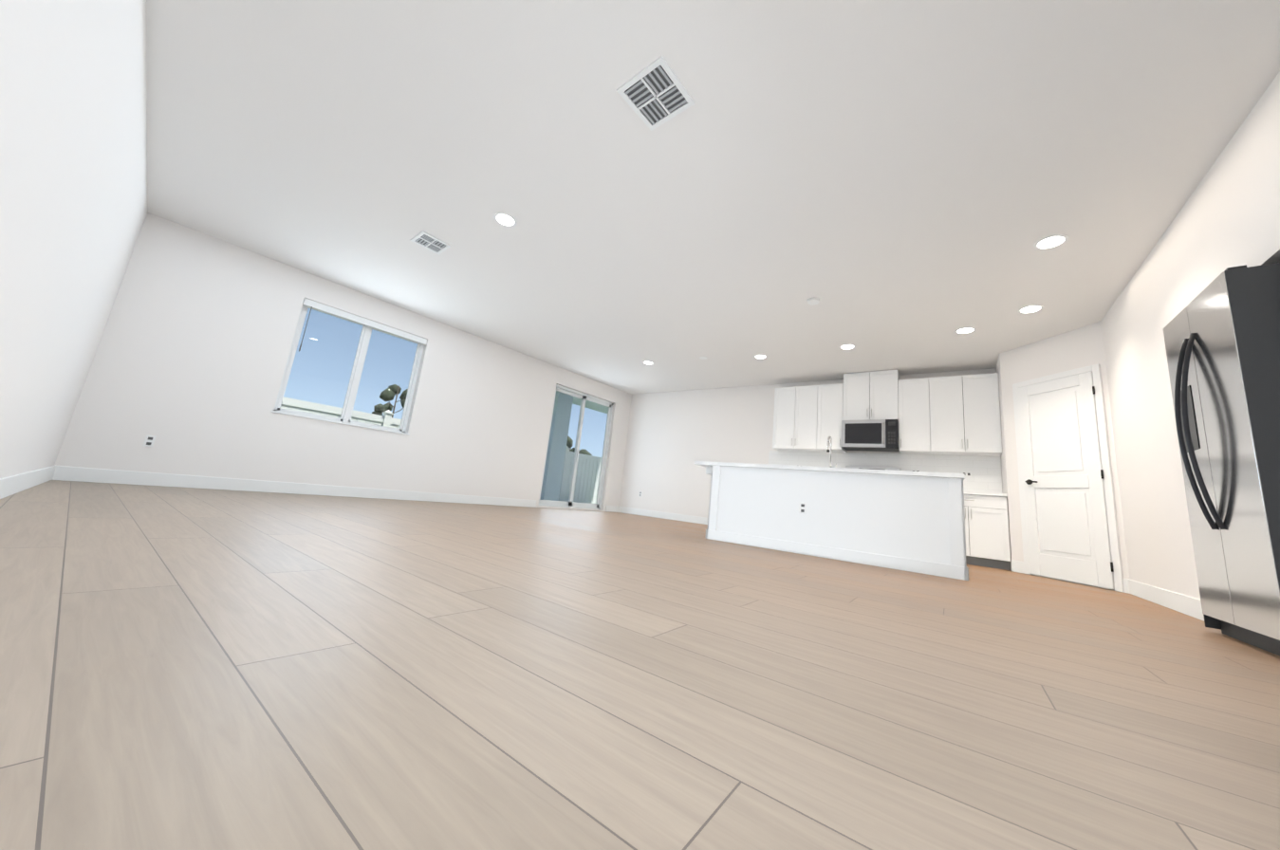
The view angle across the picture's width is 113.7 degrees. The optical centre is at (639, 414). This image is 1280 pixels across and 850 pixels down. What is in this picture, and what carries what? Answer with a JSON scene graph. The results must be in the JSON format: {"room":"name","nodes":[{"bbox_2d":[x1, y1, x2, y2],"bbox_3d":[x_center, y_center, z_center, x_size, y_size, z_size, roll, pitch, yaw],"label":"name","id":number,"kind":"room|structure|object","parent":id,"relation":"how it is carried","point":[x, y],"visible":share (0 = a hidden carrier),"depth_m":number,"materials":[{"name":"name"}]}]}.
{"room":"kitchen","nodes":[
{"label":"kitchen","id":0,"kind":"room"},
{"bbox_2d":[0,0,147,478],"bbox_3d":[-1.936,-0.961,1.125,9.190,2.740,0.200,-3,-14,40],"label":"wall","id":1,"kind":"structure","parent":0,"point":[73,157],"depth_m":2.11,"materials":[{"name":"white paint"}]},
{"bbox_2d":[0,465,60,499],"bbox_3d":[-2.156,0.345,1.088,8.390,0.130,0.014,-3,-14,40],"label":"baseboard","id":2,"kind":"structure","parent":1,"relation":"attached to","point":[14,484],"depth_m":2.93,"materials":[{"name":"white wood"}]},
{"bbox_2d":[54,212,631,511],"bbox_3d":[-2.783,0.129,6.998,0.200,2.840,8.250,-3,-14,40],"label":"wall","id":3,"kind":"structure","parent":0,"point":[189,363],"depth_m":4.94,"materials":[{"name":"white paint"}]},
{"bbox_2d":[142,434,156,446],"bbox_3d":[-4.983,0.265,4.244,0.008,0.115,0.070,-3,-14,40],"label":"electrical outlet","id":4,"kind":"object","parent":3,"relation":"attached to","point":[149,440],"visible":1,"depth_m":4.24,"materials":[{"name":"white plastic"}]},
{"bbox_2d":[56,465,536,507],"bbox_3d":[-3.629,1.089,5.776,0.014,0.130,5.305,-3,-14,40],"label":"baseboard","id":5,"kind":"structure","parent":3,"relation":"attached to","point":[65,473],"depth_m":4.84,"materials":[{"name":"white wood"}]},
{"bbox_2d":[271,297,426,435],"bbox_3d":[-3.869,-0.591,5.735,0.195,1.485,1.570,-3,-14,40],"label":"window","id":6,"kind":"structure","parent":3,"relation":"in","point":[368,325],"depth_m":5.72,"materials":[{"name":"white plastic"}]},
{"bbox_2d":[538,384,613,509],"bbox_3d":[-1.307,0.728,8.709,0.120,2.400,1.710,-3,-14,40],"label":"sliding glass door","id":7,"kind":"structure","parent":3,"relation":"in","point":[584,398],"depth_m":8.77,"materials":[{"name":"clear glass"}]},
{"bbox_2d":[605,505,619,511],"bbox_3d":[-0.605,2.082,9.262,0.014,0.130,0.435,-3,-14,40],"label":"baseboard","id":8,"kind":"structure","parent":3,"relation":"attached to","point":[608,508],"depth_m":9.25,"materials":[{"name":"white wood"}]},
{"bbox_2d":[0,480,1279,849],"bbox_3d":[0.227,1.273,3.923,8.826,0.120,8.394,-2,-13,36],"label":"floor","id":9,"kind":"structure","parent":0,"point":[186,668],"depth_m":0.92,"materials":[{"name":"brown wood"}]},
{"bbox_2d":[698,464,968,580],"bbox_3d":[2.040,1.124,4.788,2.640,0.876,0.971,-1,-13,35],"label":"kitchen island","id":10,"kind":"object","parent":9,"relation":"on","point":[908,521],"depth_m":4.21,"materials":[{"name":"white wood"}]},
{"bbox_2d":[798,502,806,514],"bbox_3d":[1.738,0.995,4.459,0.070,0.115,0.007,-1,-13,34],"label":"outlet","id":11,"kind":"object","parent":10,"relation":"attached to","point":[803,508],"visible":1,"depth_m":4.46,"materials":[{"name":"white plastic"}]},
{"bbox_2d":[694,461,964,476],"bbox_3d":[2.069,0.677,4.890,2.690,0.040,0.986,-1,-13,35],"label":"island countertop","id":12,"kind":"structure","parent":10,"relation":"on","point":[695,462],"depth_m":4.25,"materials":[{"name":"white stone"}]},
{"bbox_2d":[826,435,836,467],"bbox_3d":[2.336,0.488,5.100,0.093,0.466,0.222,-1,-13,35],"label":"faucet","id":13,"kind":"object","parent":12,"relation":"on","point":[827,445],"visible":0.73,"depth_m":5.14,"materials":[{"name":"silver metal"}]},
{"bbox_2d":[845,465,900,470],"bbox_3d":[3.424,1.365,6.243,0.766,1.240,0.701,-2,-13,36],"label":"range","id":14,"kind":"object","parent":9,"relation":"on","point":[874,468],"visible":0.04,"depth_m":6.55,"materials":[{"name":"silver metal"}]},
{"bbox_2d":[964,492,1010,570],"bbox_3d":[4.350,1.521,5.582,0.831,0.880,0.619,-2,-13,36],"label":"base cabinet","id":15,"kind":"object","parent":9,"relation":"on","point":[987,535],"depth_m":5.23,"materials":[{"name":"white wood"}]},
{"bbox_2d":[969,492,1007,496],"bbox_3d":[4.258,1.076,5.756,1.166,0.035,0.643,-2,-13,36],"label":"countertop","id":16,"kind":"structure","parent":15,"relation":"on","point":[971,493],"depth_m":5.29,"materials":[{"name":"white stone"}]},
{"bbox_2d":[1162,262,1279,655],"bbox_3d":[3.405,0.237,2.076,0.863,1.875,0.798,-2,-13,36],"label":"fridge","id":17,"kind":"object","parent":9,"relation":"on","point":[1221,332],"visible":1,"depth_m":2.12,"materials":[{"name":"silver metal"}]},
{"bbox_2d":[146,0,1279,394],"bbox_3d":[0.462,-1.538,4.481,9.152,0.150,8.704,-2,-13,36],"label":"ceiling","id":18,"kind":"structure","parent":0,"point":[901,186],"depth_m":2.93,"materials":[{"name":"white paint"}]},
{"bbox_2d":[410,230,451,254],"bbox_3d":[-2.151,-1.770,4.302,0.290,0.012,0.290,-3,-14,40],"label":"ceiling vent","id":19,"kind":"object","parent":18,"relation":"in","point":[429,242],"visible":1,"depth_m":4.29,"materials":[{"name":"white metal"}]},
{"bbox_2d":[493,212,516,226],"bbox_3d":[-1.223,-1.771,3.790,0.200,0.008,0.200,-3,-14,40],"label":"recessed light","id":20,"kind":"object","parent":18,"relation":"in","point":[505,219],"visible":1,"depth_m":3.78,"materials":[{"name":"white plastic"}]},
{"bbox_2d":[642,360,653,364],"bbox_3d":[0.142,-0.928,7.417,0.200,0.008,0.200,-3,-14,40],"label":"recessed light","id":21,"kind":"object","parent":18,"relation":"in","point":[647,362],"visible":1,"depth_m":7.40,"materials":[{"name":"white"}]},
{"bbox_2d":[616,55,694,130],"bbox_3d":[0.095,-1.881,2.469,0.330,0.012,0.330,-3,-14,40],"label":"ceiling vent","id":22,"kind":"object","parent":18,"relation":"in","point":[654,94],"visible":1,"depth_m":2.46,"materials":[{"name":"white metal"}]},
{"bbox_2d":[754,354,767,359],"bbox_3d":[1.888,-0.909,6.540,0.200,0.008,0.200,-3,-14,40],"label":"recessed light","id":23,"kind":"object","parent":18,"relation":"in","point":[760,357],"visible":1,"depth_m":6.53,"materials":[{"name":"white plastic"}]},
{"bbox_2d":[807,296,819,305],"bbox_3d":[1.923,-1.260,4.635,0.130,0.030,0.130,-3,-14,40],"label":"smoke detector","id":24,"kind":"object","parent":18,"relation":"attached to","point":[813,301],"visible":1,"depth_m":4.61,"materials":[{"name":"white plastic"}]},
{"bbox_2d":[839,344,855,350],"bbox_3d":[2.882,-0.945,5.801,0.200,0.008,0.200,-3,-14,40],"label":"recessed light","id":25,"kind":"object","parent":18,"relation":"in","point":[847,346],"visible":1,"depth_m":5.79,"materials":[{"name":"white plastic"}]},
{"bbox_2d":[954,327,975,333],"bbox_3d":[3.861,-1.002,4.960,0.200,0.008,0.200,-3,-14,40],"label":"recessed light","id":26,"kind":"object","parent":18,"relation":"in","point":[963,330],"visible":1,"depth_m":4.95,"materials":[{"name":"white plastic"}]},
{"bbox_2d":[1017,304,1043,314],"bbox_3d":[4.060,-1.099,4.343,0.200,0.008,0.200,-3,-14,40],"label":"recessed light","id":27,"kind":"object","parent":18,"relation":"in","point":[1031,308],"visible":1,"depth_m":4.33,"materials":[{"name":"white plastic"}]},
{"bbox_2d":[1033,234,1068,249],"bbox_3d":[3.275,-1.378,3.332,0.200,0.008,0.200,-3,-14,40],"label":"recessed light","id":28,"kind":"object","parent":18,"relation":"in","point":[1050,242],"visible":1,"depth_m":3.32,"materials":[{"name":"white plastic"}]},
{"bbox_2d":[619,368,1002,518],"bbox_3d":[2.255,0.786,7.878,6.900,2.740,0.200,-2,-14,36],"label":"wall","id":29,"kind":"structure","parent":0,"point":[673,437],"depth_m":8.64,"materials":[{"name":"white paint"}]},
{"bbox_2d":[772,385,821,451],"bbox_3d":[2.794,0.073,7.329,0.797,1.100,0.331,-2,-13,36],"label":"upper cabinet","id":30,"kind":"object","parent":29,"relation":"attached to","point":[797,415],"depth_m":7.19,"materials":[{"name":"white wood"}]},
{"bbox_2d":[821,381,846,452],"bbox_3d":[3.200,0.059,7.028,0.447,1.100,0.331,-2,-13,36],"label":"upper cabinet","id":31,"kind":"object","parent":29,"relation":"attached to","point":[832,395],"depth_m":6.87,"materials":[{"name":"white wood"}]},
{"bbox_2d":[843,370,899,420],"bbox_3d":[3.724,-0.272,6.726,0.768,0.789,0.331,-2,-13,36],"label":"upper cabinet","id":32,"kind":"object","parent":29,"relation":"attached to","point":[867,395],"depth_m":6.59,"materials":[{"name":"white wood"}]},
{"bbox_2d":[841,419,899,451],"bbox_3d":[3.624,0.321,6.564,0.764,0.440,0.448,-2,-13,36],"label":"microwave","id":33,"kind":"object","parent":32,"relation":"attached to","point":[874,435],"visible":0.98,"depth_m":6.42,"materials":[{"name":"silver metal"}]},
{"bbox_2d":[618,506,1204,621],"bbox_3d":[1.476,1.655,5.884,7.370,0.130,3.460,-2,-13,36],"label":"baseboard","id":34,"kind":"structure","parent":29,"relation":"attached to","point":[1191,606],"depth_m":3.60,"materials":[{"name":"white wood"}]},
{"bbox_2d":[897,377,939,454],"bbox_3d":[4.180,0.024,6.304,0.447,1.100,0.331,-2,-13,36],"label":"upper cabinet","id":35,"kind":"object","parent":29,"relation":"attached to","point":[916,397],"depth_m":6.17,"materials":[{"name":"white wood"}]},
{"bbox_2d":[961,471,971,477],"bbox_3d":[4.636,0.840,5.930,0.115,0.070,0.008,-2,-14,37],"label":"outlet","id":36,"kind":"object","parent":29,"relation":"attached to","point":[968,473],"visible":0.83,"depth_m":5.92,"materials":[{"name":"white plastic"}]},
{"bbox_2d":[935,372,1001,456],"bbox_3d":[4.602,0.009,5.992,0.835,1.100,0.331,-2,-13,36],"label":"upper cabinet","id":37,"kind":"object","parent":29,"relation":"attached to","point":[955,416],"depth_m":5.82,"materials":[{"name":"white wood"}]},
{"bbox_2d":[995,205,1200,599],"bbox_3d":[4.685,0.296,3.978,1.670,2.740,3.660,-2,-13,36],"label":"wall","id":38,"kind":"structure","parent":0,"point":[1122,343],"depth_m":3.62,"materials":[{"name":"white paint"}]},
{"bbox_2d":[1017,371,1114,589],"bbox_3d":[4.633,0.675,4.601,0.555,2.198,0.570,-2,-13,36],"label":"pantry door","id":39,"kind":"structure","parent":38,"relation":"in","point":[1067,531],"depth_m":4.55,"materials":[{"name":"white wood"}]},
{"bbox_2d":[1012,363,1124,593],"bbox_3d":[4.645,0.649,4.613,0.022,2.280,0.890,8,-11,-8],"label":"door frame","id":40,"kind":"structure","parent":38,"relation":"attached to","point":[1095,369],"depth_m":4.34,"materials":[{"name":"white wood"}]},
{"bbox_2d":[1184,71,1279,294],"bbox_3d":[2.430,-0.647,0.327,0.900,2.740,5.094,-2,-13,36],"label":"wall","id":41,"kind":"structure","parent":0,"point":[1232,205],"depth_m":2.29,"materials":[{"name":"white paint"}]},
{"label":"outside","id":42,"kind":"structure","parent":0,"visible":0},
{"bbox_3d":[-30.384,4.722,38.052,82.409,0.200,100.000,-3,-14,40],"label":"lawn","id":43,"kind":"structure","parent":42,"visible":0},
{"bbox_2d":[371,384,408,417],"bbox_3d":[-13.777,0.763,22.644,1.981,5.218,2.076,-3,-14,40],"label":"tree","id":44,"kind":"object","parent":43,"relation":"on","point":[390,393],"depth_m":22.76,"materials":[{"name":"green plant"}]},
{"bbox_2d":[280,396,601,503],"bbox_3d":[-3.761,1.245,10.270,0.170,1.725,38.570,-3,-14,40],"label":"fence","id":45,"kind":"object","parent":43,"relation":"on","point":[590,482],"depth_m":12.07,"materials":[{"name":"white plastic"}]},
{"bbox_2d":[566,435,573,451],"bbox_3d":[-4.506,2.812,23.498,1.838,3.474,1.940,-3,-14,40],"label":"tree","id":46,"kind":"object","parent":43,"relation":"on","point":[568,443],"depth_m":23.89,"materials":[{"name":"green plant"}]},
{"bbox_2d":[572,447,592,455],"bbox_3d":[-2.895,3.055,21.746,1.478,2.678,1.292,-3,-14,40],"label":"tree","id":47,"kind":"object","parent":43,"relation":"on","point":[584,452],"depth_m":21.50,"materials":[{"name":"green plant"}]},
{"bbox_3d":[-1.793,2.206,9.847,2.158,0.100,5.300,-3,-14,40],"label":"patio slab","id":48,"kind":"object","parent":43,"relation":"on","visible":0},
{"bbox_2d":[539,390,573,500],"bbox_3d":[-2.133,0.776,10.244,0.450,2.770,0.450,-3,-14,40],"label":"column","id":49,"kind":"structure","parent":48,"relation":"on","point":[547,493],"depth_m":10.07,"materials":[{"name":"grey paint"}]},
{"bbox_2d":[572,396,608,413],"bbox_3d":[-1.479,-0.646,10.523,2.308,0.250,5.500,-3,-14,40],"label":"roof","id":50,"kind":"structure","parent":49,"relation":"on","point":[590,404],"depth_m":11.80,"materials":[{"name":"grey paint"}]}
]}

